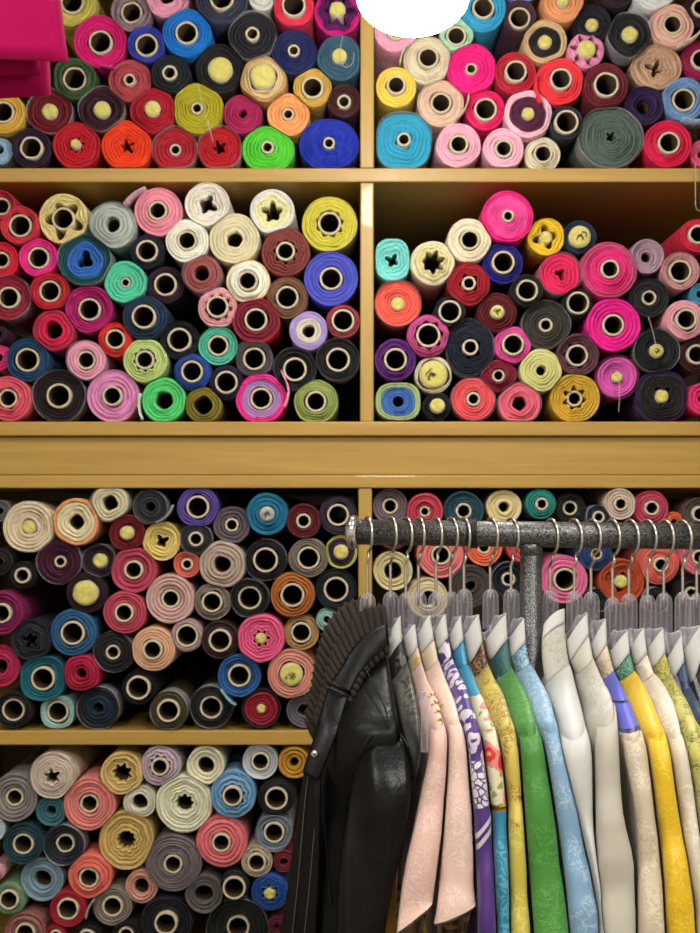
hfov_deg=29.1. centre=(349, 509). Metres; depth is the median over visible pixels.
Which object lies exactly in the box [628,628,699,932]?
shirt
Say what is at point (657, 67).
bolt
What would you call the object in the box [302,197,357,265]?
bolt
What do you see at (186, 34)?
bolt
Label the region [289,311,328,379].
bolt
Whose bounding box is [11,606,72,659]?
bolt
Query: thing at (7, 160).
bolt
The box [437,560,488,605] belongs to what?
bolt
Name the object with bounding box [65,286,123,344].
bolt
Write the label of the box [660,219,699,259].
bolt
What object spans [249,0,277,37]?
bolt
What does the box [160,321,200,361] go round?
bolt
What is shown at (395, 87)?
bolt
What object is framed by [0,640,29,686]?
bolt
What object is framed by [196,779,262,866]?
bolt
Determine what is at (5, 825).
bolt
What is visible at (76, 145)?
bolt
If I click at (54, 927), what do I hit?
bolt
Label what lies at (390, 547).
bolt
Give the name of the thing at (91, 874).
bolt
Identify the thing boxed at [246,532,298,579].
bolt
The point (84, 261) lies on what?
bolt
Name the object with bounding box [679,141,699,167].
bolt
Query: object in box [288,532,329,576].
bolt
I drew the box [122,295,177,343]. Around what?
bolt
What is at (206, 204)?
bolt
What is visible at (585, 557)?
bolt
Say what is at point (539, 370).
bolt
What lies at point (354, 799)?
leather jacket
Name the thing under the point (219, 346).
bolt
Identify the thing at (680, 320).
bolt
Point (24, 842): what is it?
bolt
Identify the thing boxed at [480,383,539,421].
bolt
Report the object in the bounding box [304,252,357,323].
bolt
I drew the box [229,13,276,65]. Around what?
bolt
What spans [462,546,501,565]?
bolt
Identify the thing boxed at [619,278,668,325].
bolt
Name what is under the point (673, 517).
bolt
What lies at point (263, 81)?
bolt
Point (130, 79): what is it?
bolt
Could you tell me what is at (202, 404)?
bolt
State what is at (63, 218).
bolt
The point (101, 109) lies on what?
bolt
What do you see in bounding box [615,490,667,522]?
bolt
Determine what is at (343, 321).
bolt
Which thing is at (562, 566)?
bolt
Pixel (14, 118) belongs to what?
bolt
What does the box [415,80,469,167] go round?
bolt
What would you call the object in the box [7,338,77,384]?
bolt
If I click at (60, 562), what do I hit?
bolt
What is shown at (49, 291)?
bolt
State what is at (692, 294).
bolt
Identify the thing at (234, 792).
bolt
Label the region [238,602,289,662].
bolt
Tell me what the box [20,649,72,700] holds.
bolt
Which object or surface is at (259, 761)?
bolt
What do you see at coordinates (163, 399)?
bolt
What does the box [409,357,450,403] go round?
bolt
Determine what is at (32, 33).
hanging cloth
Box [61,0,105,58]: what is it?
bolt
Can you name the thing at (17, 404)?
bolt
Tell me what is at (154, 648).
bolt
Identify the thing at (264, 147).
bolt
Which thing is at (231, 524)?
bolt
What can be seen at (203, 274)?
bolt
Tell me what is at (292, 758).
bolt
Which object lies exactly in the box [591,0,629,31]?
bolt
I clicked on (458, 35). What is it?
bolt
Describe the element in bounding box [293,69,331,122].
bolt
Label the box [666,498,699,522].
bolt
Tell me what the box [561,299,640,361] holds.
bolt
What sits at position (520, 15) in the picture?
bolt
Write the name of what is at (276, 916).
bolt
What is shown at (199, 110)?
bolt
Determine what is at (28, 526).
bolt
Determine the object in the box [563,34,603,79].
bolt
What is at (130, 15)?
bolt
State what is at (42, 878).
bolt
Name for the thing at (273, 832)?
bolt
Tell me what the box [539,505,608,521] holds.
bolt
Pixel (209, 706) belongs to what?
bolt
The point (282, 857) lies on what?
bolt
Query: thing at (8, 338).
bolt
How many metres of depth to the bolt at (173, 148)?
2.71 m
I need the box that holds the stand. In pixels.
[345,515,699,681]
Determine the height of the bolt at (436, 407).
0.056 m
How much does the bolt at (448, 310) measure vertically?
0.060 m
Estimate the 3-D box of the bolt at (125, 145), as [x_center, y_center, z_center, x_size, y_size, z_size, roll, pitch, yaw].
[-0.448,-0.733,3.100,0.102,0.096,0.803,0,0,0]
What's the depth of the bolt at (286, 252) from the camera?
2.70 m
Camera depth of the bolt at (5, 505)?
2.72 m
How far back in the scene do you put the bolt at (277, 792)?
2.70 m
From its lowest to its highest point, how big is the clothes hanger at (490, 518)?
0.228 m
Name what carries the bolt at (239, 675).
on the bolt at (261, 708)
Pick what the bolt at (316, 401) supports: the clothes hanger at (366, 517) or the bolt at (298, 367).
the bolt at (298, 367)
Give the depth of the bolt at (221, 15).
2.70 m
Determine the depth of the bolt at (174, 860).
2.70 m
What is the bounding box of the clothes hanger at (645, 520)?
[640,519,657,608]
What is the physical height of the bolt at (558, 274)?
0.086 m
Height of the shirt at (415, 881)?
0.440 m
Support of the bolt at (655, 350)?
on the bolt at (657, 396)
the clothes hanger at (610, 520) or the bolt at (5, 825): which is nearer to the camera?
the clothes hanger at (610, 520)
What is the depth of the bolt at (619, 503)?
2.70 m
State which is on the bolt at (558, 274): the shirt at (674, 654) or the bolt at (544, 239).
the bolt at (544, 239)
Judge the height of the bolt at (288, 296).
0.084 m
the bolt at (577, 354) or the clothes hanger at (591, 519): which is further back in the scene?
the bolt at (577, 354)
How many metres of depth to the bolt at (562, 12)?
2.70 m
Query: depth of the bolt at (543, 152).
2.71 m
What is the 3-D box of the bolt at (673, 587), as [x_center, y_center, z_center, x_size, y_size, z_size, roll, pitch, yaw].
[0.680,0.166,3.090,0.059,0.058,0.808,0,0,0]
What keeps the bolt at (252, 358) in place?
on the bolt at (261, 397)
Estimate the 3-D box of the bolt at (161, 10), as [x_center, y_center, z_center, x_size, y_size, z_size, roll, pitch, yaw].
[-0.367,-1.032,3.106,0.088,0.089,0.799,0,0,0]
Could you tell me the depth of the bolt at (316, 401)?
2.70 m
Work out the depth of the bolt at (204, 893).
2.70 m
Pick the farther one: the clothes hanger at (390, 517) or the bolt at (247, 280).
the bolt at (247, 280)
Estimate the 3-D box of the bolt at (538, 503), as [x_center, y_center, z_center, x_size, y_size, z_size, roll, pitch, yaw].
[0.383,-0.012,3.100,0.061,0.060,0.813,0,0,0]
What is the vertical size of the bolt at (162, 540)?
0.077 m
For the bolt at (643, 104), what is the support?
on the bolt at (611, 138)
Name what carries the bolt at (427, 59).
on the bolt at (440, 104)
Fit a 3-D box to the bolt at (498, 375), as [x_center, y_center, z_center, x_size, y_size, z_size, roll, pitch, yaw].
[0.299,-0.269,3.101,0.075,0.067,0.812,0,0,0]
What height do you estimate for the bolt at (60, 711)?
0.064 m
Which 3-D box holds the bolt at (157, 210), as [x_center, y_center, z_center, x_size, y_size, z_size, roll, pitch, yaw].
[-0.394,-0.598,3.091,0.116,0.097,0.826,0,0,0]
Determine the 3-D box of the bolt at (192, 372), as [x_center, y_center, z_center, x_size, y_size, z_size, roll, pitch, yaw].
[-0.315,-0.276,3.093,0.074,0.074,0.812,0,0,0]
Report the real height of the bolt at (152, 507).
0.068 m
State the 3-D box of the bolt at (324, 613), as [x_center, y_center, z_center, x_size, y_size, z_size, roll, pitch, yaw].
[-0.046,0.220,3.102,0.044,0.044,0.806,0,0,0]
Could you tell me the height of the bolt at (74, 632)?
0.094 m
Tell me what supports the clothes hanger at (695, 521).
hanging from the stand
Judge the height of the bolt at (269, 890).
0.074 m
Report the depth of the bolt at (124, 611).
2.70 m
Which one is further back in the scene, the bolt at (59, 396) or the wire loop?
the bolt at (59, 396)
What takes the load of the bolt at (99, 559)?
on the bolt at (88, 592)
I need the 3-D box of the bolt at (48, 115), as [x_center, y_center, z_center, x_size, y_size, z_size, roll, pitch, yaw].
[-0.602,-0.799,3.104,0.093,0.092,0.810,0,0,0]
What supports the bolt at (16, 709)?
on the shelving unit
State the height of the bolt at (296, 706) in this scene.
0.069 m
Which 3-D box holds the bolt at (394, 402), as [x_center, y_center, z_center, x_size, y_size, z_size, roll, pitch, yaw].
[0.097,-0.218,3.109,0.092,0.076,0.803,0,0,0]
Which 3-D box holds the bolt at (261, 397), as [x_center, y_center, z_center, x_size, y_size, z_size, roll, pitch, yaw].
[-0.175,-0.227,3.086,0.108,0.102,0.826,0,0,0]
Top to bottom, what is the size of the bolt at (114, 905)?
0.078 m
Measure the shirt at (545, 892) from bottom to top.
0.460 m
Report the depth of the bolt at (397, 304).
2.71 m
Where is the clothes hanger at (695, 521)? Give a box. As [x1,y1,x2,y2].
[692,519,699,607]
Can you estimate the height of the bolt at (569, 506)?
0.061 m
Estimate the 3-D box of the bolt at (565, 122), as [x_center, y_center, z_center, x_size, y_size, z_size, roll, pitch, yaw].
[0.432,-0.774,3.094,0.063,0.067,0.806,0,0,0]
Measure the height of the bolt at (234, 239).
0.103 m
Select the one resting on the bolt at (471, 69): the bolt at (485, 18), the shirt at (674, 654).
the bolt at (485, 18)
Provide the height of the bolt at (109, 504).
0.068 m
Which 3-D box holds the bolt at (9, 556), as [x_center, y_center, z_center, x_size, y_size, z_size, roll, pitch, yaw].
[-0.704,0.104,3.105,0.057,0.056,0.814,0,0,0]
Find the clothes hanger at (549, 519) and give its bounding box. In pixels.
[546,518,559,603]
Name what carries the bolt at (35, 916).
on the shelving unit
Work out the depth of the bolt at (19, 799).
2.72 m
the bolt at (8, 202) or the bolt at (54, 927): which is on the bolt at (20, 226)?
the bolt at (8, 202)
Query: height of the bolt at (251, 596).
0.077 m
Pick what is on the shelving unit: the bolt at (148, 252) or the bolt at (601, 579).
the bolt at (601, 579)
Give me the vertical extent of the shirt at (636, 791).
0.448 m
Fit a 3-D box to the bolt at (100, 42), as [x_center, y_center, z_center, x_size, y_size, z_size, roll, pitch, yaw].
[-0.501,-0.936,3.092,0.106,0.113,0.826,0,0,0]
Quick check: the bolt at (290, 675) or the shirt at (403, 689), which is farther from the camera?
the bolt at (290, 675)
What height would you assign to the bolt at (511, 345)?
0.074 m
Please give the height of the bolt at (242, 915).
0.124 m
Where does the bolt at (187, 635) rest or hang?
on the bolt at (154, 648)
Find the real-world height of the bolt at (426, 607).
0.080 m
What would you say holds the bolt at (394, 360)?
on the bolt at (394, 402)
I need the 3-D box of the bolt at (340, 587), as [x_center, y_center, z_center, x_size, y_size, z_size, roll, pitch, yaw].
[-0.028,0.159,3.103,0.083,0.083,0.799,0,0,0]
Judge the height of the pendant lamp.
0.692 m
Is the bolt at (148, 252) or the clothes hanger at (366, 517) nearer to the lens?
the clothes hanger at (366, 517)
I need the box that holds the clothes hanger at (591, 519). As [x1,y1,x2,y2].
[586,518,601,605]
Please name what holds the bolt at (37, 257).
on the bolt at (49, 291)
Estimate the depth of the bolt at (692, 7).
2.70 m
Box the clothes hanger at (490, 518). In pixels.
[486,517,499,602]
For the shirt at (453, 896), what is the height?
0.439 m
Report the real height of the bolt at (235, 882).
0.056 m
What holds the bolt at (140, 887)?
on the bolt at (167, 911)
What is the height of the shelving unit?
2.742 m
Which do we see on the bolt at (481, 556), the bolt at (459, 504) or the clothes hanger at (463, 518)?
the bolt at (459, 504)
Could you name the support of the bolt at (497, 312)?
on the bolt at (468, 350)
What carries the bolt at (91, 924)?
on the shelving unit
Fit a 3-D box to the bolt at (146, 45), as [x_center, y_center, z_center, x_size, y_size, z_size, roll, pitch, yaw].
[-0.409,-0.932,3.102,0.074,0.074,0.803,0,0,0]
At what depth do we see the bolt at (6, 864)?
2.73 m
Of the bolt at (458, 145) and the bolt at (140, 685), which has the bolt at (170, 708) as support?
the bolt at (140, 685)
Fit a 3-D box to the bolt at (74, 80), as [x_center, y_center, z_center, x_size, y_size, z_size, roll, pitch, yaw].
[-0.551,-0.863,3.098,0.085,0.084,0.808,0,0,0]
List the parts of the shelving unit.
fascia trim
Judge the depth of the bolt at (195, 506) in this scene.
2.71 m
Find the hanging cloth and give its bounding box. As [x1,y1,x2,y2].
[0,0,68,98]
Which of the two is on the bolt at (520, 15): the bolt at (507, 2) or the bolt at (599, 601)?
the bolt at (507, 2)
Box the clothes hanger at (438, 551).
[432,517,443,605]
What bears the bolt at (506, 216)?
on the bolt at (503, 263)
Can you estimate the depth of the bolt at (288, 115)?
2.71 m
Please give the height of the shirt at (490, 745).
0.460 m
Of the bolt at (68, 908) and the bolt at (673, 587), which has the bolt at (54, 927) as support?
the bolt at (68, 908)
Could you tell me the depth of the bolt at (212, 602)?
2.71 m
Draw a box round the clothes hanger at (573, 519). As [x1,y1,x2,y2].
[568,518,583,604]
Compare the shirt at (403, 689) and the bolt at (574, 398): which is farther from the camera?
the bolt at (574, 398)
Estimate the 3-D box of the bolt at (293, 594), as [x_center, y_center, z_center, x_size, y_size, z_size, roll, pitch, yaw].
[-0.115,0.170,3.099,0.090,0.090,0.810,0,0,0]
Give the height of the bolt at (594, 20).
0.074 m
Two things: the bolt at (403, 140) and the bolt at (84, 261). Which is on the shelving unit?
the bolt at (403, 140)
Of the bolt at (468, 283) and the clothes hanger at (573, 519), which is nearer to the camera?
the clothes hanger at (573, 519)
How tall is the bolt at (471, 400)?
0.089 m
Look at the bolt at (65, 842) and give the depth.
2.72 m
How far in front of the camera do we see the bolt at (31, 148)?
2.71 m
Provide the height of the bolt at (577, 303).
0.062 m
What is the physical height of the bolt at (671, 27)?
0.087 m
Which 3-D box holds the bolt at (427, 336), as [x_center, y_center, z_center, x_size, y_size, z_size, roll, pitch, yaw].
[0.156,-0.348,3.089,0.083,0.084,0.812,0,0,0]
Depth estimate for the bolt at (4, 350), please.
2.71 m
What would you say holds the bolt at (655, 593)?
on the shelving unit
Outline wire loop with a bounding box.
[695,146,699,211]
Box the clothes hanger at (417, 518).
[415,516,425,605]
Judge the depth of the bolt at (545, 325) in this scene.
2.72 m
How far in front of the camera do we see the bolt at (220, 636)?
2.71 m
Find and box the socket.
[520,544,541,555]
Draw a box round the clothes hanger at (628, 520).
[624,519,640,607]
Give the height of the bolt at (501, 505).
0.070 m
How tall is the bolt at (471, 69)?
0.100 m
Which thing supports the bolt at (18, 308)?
on the bolt at (8, 338)
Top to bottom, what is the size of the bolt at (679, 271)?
0.075 m
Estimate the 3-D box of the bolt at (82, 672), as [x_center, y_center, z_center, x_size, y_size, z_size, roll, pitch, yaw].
[-0.536,0.326,3.091,0.070,0.072,0.813,0,0,0]
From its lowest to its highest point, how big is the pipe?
0.037 m
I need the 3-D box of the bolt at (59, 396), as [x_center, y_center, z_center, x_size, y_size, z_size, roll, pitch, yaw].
[-0.584,-0.229,3.105,0.107,0.105,0.810,0,0,0]
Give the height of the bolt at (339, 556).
0.067 m
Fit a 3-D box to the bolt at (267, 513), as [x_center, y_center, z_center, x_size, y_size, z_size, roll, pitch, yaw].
[-0.166,0.008,3.098,0.083,0.085,0.815,0,0,0]
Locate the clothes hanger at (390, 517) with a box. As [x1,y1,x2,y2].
[387,516,397,605]
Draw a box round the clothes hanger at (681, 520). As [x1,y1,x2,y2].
[676,519,692,605]
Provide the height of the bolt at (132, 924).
0.055 m
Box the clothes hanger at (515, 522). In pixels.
[506,517,519,602]
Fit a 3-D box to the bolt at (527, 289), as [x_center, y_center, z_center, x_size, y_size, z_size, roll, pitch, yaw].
[0.354,-0.439,3.096,0.065,0.064,0.807,0,0,0]
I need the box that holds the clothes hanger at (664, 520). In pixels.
[659,519,675,606]
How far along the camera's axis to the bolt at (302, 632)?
2.72 m
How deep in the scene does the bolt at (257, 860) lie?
2.70 m
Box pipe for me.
[465,518,478,548]
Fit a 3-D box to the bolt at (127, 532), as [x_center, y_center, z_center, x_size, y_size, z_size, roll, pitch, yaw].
[-0.447,0.044,3.103,0.073,0.071,0.809,0,0,0]
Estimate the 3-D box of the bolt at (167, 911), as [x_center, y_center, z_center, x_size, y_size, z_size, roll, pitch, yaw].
[-0.368,0.827,3.102,0.106,0.104,0.813,0,0,0]
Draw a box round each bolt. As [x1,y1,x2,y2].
[0,98,33,143]
[0,138,21,167]
[0,190,22,222]
[0,206,60,250]
[0,242,33,285]
[0,276,44,335]
[0,326,23,347]
[0,345,16,377]
[0,376,54,421]
[0,500,55,521]
[0,547,40,575]
[0,582,70,634]
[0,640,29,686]
[0,685,45,727]
[0,745,52,821]
[0,817,16,838]
[0,853,15,878]
[0,864,30,913]
[3,501,62,552]
[3,810,53,863]
[5,893,57,932]
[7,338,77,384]
[10,559,50,588]
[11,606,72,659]
[12,128,63,167]
[19,239,77,287]
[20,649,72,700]
[21,850,74,900]
[28,90,83,141]
[30,272,76,312]
[30,745,111,798]
[33,310,99,359]
[34,371,105,421]
[36,795,66,825]
[38,540,110,583]
[39,194,101,249]
[41,688,88,727]
[45,817,105,863]
[46,921,73,932]
[50,880,95,926]
[51,608,112,655]
[53,122,110,167]
[53,498,113,545]
[54,58,104,117]
[59,235,118,291]
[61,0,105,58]
[64,648,116,690]
[64,745,125,829]
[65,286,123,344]
[66,571,121,612]
[67,341,127,382]
[68,828,119,897]
[74,15,132,90]
[75,906,108,932]
[78,661,138,726]
[79,87,132,140]
[83,543,143,576]
[85,869,136,925]
[87,370,154,421]
[90,203,145,264]
[92,489,143,521]
[94,620,157,670]
[98,323,135,364]
[99,802,164,868]
[101,120,158,167]
[101,745,150,793]
[103,589,156,632]
[104,261,151,308]
[108,60,153,113]
[109,514,155,549]
[111,0,157,37]
[112,547,174,591]
[112,902,146,932]
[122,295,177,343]
[122,646,199,703]
[123,186,189,249]
[123,340,176,386]
[123,778,160,816]
[125,858,159,902]
[127,26,168,71]
[130,88,177,143]
[131,235,182,276]
[132,620,184,670]
[134,490,181,523]
[138,378,194,421]
[140,887,197,932]
[141,745,195,784]
[143,521,190,560]
[146,0,193,39]
[146,571,207,622]
[146,825,204,890]
[147,267,208,335]
[151,55,194,99]
[151,651,223,727]
[153,128,203,167]
[156,760,213,832]
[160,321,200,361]
[162,9,214,83]
[166,219,216,270]
[172,611,212,651]
[173,551,201,577]
[174,83,225,147]
[174,354,214,392]
[177,488,247,524]
[181,525,220,553]
[183,256,229,301]
[185,182,234,234]
[185,860,225,912]
[186,388,246,421]
[187,745,235,783]
[191,658,240,726]
[195,44,244,106]
[195,574,250,619]
[196,0,250,48]
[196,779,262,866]
[198,287,242,343]
[199,127,245,167]
[199,327,245,377]
[199,536,262,586]
[202,608,247,658]
[208,876,270,932]
[209,214,263,278]
[209,365,247,421]
[211,745,261,817]
[213,507,261,542]
[218,648,271,705]
[221,856,251,900]
[224,95,264,145]
[226,260,271,304]
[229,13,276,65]
[231,570,284,615]
[233,298,289,359]
[236,370,300,421]
[237,343,276,378]
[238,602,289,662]
[240,57,288,125]
[241,805,274,876]
[242,126,297,167]
[242,667,284,727]
[243,745,281,778]
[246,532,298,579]
[247,493,298,534]
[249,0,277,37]
[250,189,298,242]
[251,863,289,909]
[256,777,301,849]
[258,766,298,814]
[262,228,310,285]
[267,93,310,167]
[267,277,310,348]
[268,629,322,697]
[268,904,284,932]
[271,567,318,616]
[272,30,317,94]
[273,776,302,871]
[274,0,316,47]
[274,348,318,406]
[278,745,310,777]
[285,596,320,649]
[286,690,310,727]
[287,503,323,537]
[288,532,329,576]
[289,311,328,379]
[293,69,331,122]
[294,380,340,421]
[299,119,358,167]
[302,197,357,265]
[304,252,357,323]
[314,0,359,53]
[315,562,356,609]
[316,603,336,629]
[317,35,359,92]
[317,339,358,409]
[319,496,356,533]
[326,305,359,351]
[326,533,356,567]
[327,84,359,138]
[372,488,406,519]
[372,545,411,590]
[373,383,420,421]
[374,27,416,111]
[374,67,415,166]
[374,114,430,167]
[374,239,409,305]
[374,282,420,357]
[374,339,415,400]
[382,545,403,549]
[399,37,449,114]
[399,562,447,617]
[402,545,463,577]
[404,315,448,382]
[405,493,442,519]
[406,241,454,316]
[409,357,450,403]
[413,393,450,421]
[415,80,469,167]
[430,123,480,167]
[432,296,465,332]
[435,491,483,520]
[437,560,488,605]
[438,19,472,79]
[440,263,489,321]
[440,320,492,395]
[442,378,494,421]
[444,219,490,268]
[445,44,495,122]
[459,0,505,53]
[461,91,503,162]
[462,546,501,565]
[463,558,519,595]
[469,293,516,339]
[474,490,521,520]
[475,128,523,167]
[475,327,530,377]
[476,360,516,396]
[478,191,532,250]
[480,244,522,295]
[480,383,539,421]
[490,52,535,106]
[492,0,535,67]
[495,349,561,397]
[499,90,551,150]
[499,550,587,602]
[500,547,519,562]
[504,274,542,326]
[505,0,532,11]
[513,302,568,352]
[513,489,555,518]
[517,218,563,276]
[517,493,585,521]
[518,19,566,73]
[518,137,559,167]
[529,375,599,421]
[531,58,582,114]
[533,254,579,303]
[534,0,582,37]
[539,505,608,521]
[542,547,611,570]
[544,106,581,167]
[551,333,598,376]
[556,488,634,519]
[557,109,641,167]
[557,220,596,261]
[557,288,592,329]
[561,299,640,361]
[562,5,610,57]
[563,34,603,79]
[572,585,607,610]
[573,63,627,125]
[575,242,636,306]
[583,371,685,421]
[585,355,639,412]
[585,557,643,604]
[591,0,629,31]
[600,14,650,73]
[611,548,678,584]
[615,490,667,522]
[616,317,677,376]
[617,45,681,109]
[618,86,662,136]
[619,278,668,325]
[623,0,672,22]
[627,120,691,167]
[629,239,663,284]
[630,584,667,612]
[638,300,699,344]
[644,575,699,607]
[645,4,699,54]
[649,252,699,299]
[655,77,699,129]
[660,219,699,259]
[663,338,699,378]
[664,512,682,522]
[666,283,699,307]
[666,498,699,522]
[670,383,699,421]
[674,549,699,574]
[678,0,699,56]
[678,41,699,83]
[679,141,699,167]
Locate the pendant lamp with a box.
[357,0,468,36]
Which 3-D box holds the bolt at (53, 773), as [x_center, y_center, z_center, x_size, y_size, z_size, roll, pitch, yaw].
[-0.594,0.531,3.092,0.092,0.092,0.808,0,0,0]
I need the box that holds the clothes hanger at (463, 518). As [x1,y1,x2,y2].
[459,517,471,602]
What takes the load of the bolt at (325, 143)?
on the shelving unit
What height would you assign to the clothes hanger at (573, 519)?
0.227 m
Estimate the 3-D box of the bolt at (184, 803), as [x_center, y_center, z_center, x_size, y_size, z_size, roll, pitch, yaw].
[-0.333,0.590,3.109,0.115,0.117,0.804,0,0,0]
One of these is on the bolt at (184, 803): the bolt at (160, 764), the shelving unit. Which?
the bolt at (160, 764)
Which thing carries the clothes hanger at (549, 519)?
hanging from the stand
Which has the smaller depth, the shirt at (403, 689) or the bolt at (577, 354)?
the shirt at (403, 689)
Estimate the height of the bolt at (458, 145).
0.091 m
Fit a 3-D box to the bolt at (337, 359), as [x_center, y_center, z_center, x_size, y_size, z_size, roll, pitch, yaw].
[-0.024,-0.301,3.099,0.087,0.086,0.810,0,0,0]
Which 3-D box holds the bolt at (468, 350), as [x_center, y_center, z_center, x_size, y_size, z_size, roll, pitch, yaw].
[0.241,-0.326,3.108,0.096,0.119,0.814,0,0,0]
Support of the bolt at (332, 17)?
on the bolt at (338, 56)
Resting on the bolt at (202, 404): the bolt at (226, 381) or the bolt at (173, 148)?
the bolt at (226, 381)
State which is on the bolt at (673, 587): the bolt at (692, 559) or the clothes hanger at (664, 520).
the bolt at (692, 559)
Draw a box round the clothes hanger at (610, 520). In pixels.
[607,518,621,611]
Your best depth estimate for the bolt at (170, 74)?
2.70 m
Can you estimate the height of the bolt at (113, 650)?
0.082 m
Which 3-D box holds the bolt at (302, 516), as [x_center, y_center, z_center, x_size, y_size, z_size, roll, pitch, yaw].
[-0.093,0.022,3.099,0.068,0.070,0.801,0,0,0]
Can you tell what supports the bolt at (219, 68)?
on the bolt at (199, 110)
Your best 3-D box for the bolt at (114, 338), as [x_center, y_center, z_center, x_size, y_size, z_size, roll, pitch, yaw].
[-0.471,-0.342,3.102,0.068,0.068,0.807,0,0,0]
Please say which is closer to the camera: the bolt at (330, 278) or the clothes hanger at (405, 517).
the clothes hanger at (405, 517)
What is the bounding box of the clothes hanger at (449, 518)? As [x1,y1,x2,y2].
[447,517,459,605]
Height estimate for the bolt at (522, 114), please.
0.097 m
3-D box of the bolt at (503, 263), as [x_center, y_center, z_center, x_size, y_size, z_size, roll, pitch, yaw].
[0.307,-0.495,3.108,0.082,0.081,0.812,0,0,0]
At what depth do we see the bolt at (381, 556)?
2.71 m
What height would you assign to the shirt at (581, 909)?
0.454 m
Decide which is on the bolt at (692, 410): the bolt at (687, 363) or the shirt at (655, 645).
the bolt at (687, 363)
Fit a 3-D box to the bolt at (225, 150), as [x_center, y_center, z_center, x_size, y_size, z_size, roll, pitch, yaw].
[-0.261,-0.727,3.098,0.087,0.084,0.810,0,0,0]
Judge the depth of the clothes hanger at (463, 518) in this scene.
1.66 m
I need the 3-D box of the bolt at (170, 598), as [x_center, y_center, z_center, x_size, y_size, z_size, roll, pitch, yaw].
[-0.360,0.178,3.101,0.098,0.100,0.802,0,0,0]
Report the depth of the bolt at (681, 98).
2.70 m
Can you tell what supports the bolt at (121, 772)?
on the bolt at (141, 801)
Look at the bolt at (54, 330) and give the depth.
2.71 m
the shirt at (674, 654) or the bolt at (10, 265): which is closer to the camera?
the shirt at (674, 654)
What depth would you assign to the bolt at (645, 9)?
2.70 m
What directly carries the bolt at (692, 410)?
on the shelving unit
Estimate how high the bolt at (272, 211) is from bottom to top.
0.089 m
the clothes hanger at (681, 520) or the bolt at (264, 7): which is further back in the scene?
the bolt at (264, 7)
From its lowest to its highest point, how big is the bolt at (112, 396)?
0.105 m
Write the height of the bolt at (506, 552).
0.073 m
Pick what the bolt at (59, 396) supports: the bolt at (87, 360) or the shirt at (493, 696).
the bolt at (87, 360)
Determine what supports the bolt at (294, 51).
on the bolt at (312, 87)
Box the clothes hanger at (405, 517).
[401,516,413,606]
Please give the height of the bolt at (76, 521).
0.095 m
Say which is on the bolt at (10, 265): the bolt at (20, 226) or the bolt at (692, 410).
the bolt at (20, 226)
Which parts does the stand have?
rail, post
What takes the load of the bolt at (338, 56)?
on the bolt at (343, 104)
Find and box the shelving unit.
[0,0,699,932]
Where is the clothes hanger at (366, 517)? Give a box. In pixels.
[364,516,373,606]
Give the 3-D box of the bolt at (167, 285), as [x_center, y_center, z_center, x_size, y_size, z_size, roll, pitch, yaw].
[-0.371,-0.453,3.113,0.074,0.074,0.803,0,0,0]
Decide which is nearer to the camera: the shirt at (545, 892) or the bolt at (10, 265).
the shirt at (545, 892)
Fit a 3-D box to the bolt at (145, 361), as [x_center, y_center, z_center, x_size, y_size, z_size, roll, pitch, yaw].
[-0.409,-0.298,3.099,0.090,0.086,0.810,0,0,0]
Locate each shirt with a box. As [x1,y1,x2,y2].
[388,616,420,871]
[396,624,446,932]
[416,615,475,932]
[426,614,495,932]
[447,615,508,932]
[462,614,529,932]
[482,613,567,932]
[507,617,598,932]
[542,609,603,932]
[565,612,635,932]
[589,618,664,932]
[607,629,694,932]
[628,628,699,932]
[645,627,699,833]
[664,630,699,726]
[679,625,699,703]
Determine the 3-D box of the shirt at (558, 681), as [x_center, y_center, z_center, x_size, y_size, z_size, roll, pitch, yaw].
[0.254,0.350,1.649,0.048,0.461,0.467,0,0,0]
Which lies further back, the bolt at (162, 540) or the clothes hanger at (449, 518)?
the bolt at (162, 540)
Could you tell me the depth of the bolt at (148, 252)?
2.71 m
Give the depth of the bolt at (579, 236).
2.71 m
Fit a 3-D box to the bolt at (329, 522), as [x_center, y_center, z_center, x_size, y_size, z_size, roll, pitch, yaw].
[-0.024,0.010,3.098,0.075,0.077,0.804,0,0,0]
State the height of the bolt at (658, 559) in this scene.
0.081 m
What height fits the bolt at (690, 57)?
0.078 m
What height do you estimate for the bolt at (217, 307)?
0.078 m
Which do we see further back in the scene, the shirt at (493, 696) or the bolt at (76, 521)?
the bolt at (76, 521)
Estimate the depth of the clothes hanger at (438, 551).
1.67 m
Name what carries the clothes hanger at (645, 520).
hanging from the stand
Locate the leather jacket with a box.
[281,596,410,932]
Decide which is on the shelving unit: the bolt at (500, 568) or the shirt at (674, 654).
the bolt at (500, 568)
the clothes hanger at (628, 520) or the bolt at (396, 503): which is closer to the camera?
the clothes hanger at (628, 520)
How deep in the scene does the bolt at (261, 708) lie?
2.71 m
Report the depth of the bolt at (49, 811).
2.71 m
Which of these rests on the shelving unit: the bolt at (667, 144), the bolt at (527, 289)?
the bolt at (667, 144)
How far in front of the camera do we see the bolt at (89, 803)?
2.71 m
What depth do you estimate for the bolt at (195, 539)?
2.71 m
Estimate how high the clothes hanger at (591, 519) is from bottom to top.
0.228 m
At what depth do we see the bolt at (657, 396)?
2.71 m
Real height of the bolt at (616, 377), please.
0.118 m
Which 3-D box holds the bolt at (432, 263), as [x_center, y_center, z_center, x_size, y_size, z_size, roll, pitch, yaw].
[0.166,-0.495,3.100,0.090,0.091,0.814,0,0,0]
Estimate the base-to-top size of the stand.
1.543 m
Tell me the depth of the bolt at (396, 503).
2.72 m
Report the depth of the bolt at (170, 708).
2.77 m
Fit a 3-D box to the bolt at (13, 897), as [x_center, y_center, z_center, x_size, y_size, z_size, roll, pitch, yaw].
[-0.682,0.779,3.101,0.064,0.064,0.811,0,0,0]
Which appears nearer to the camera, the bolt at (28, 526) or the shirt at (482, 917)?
the shirt at (482, 917)
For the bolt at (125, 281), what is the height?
0.086 m
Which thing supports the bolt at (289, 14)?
on the bolt at (294, 51)
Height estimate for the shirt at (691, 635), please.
0.391 m

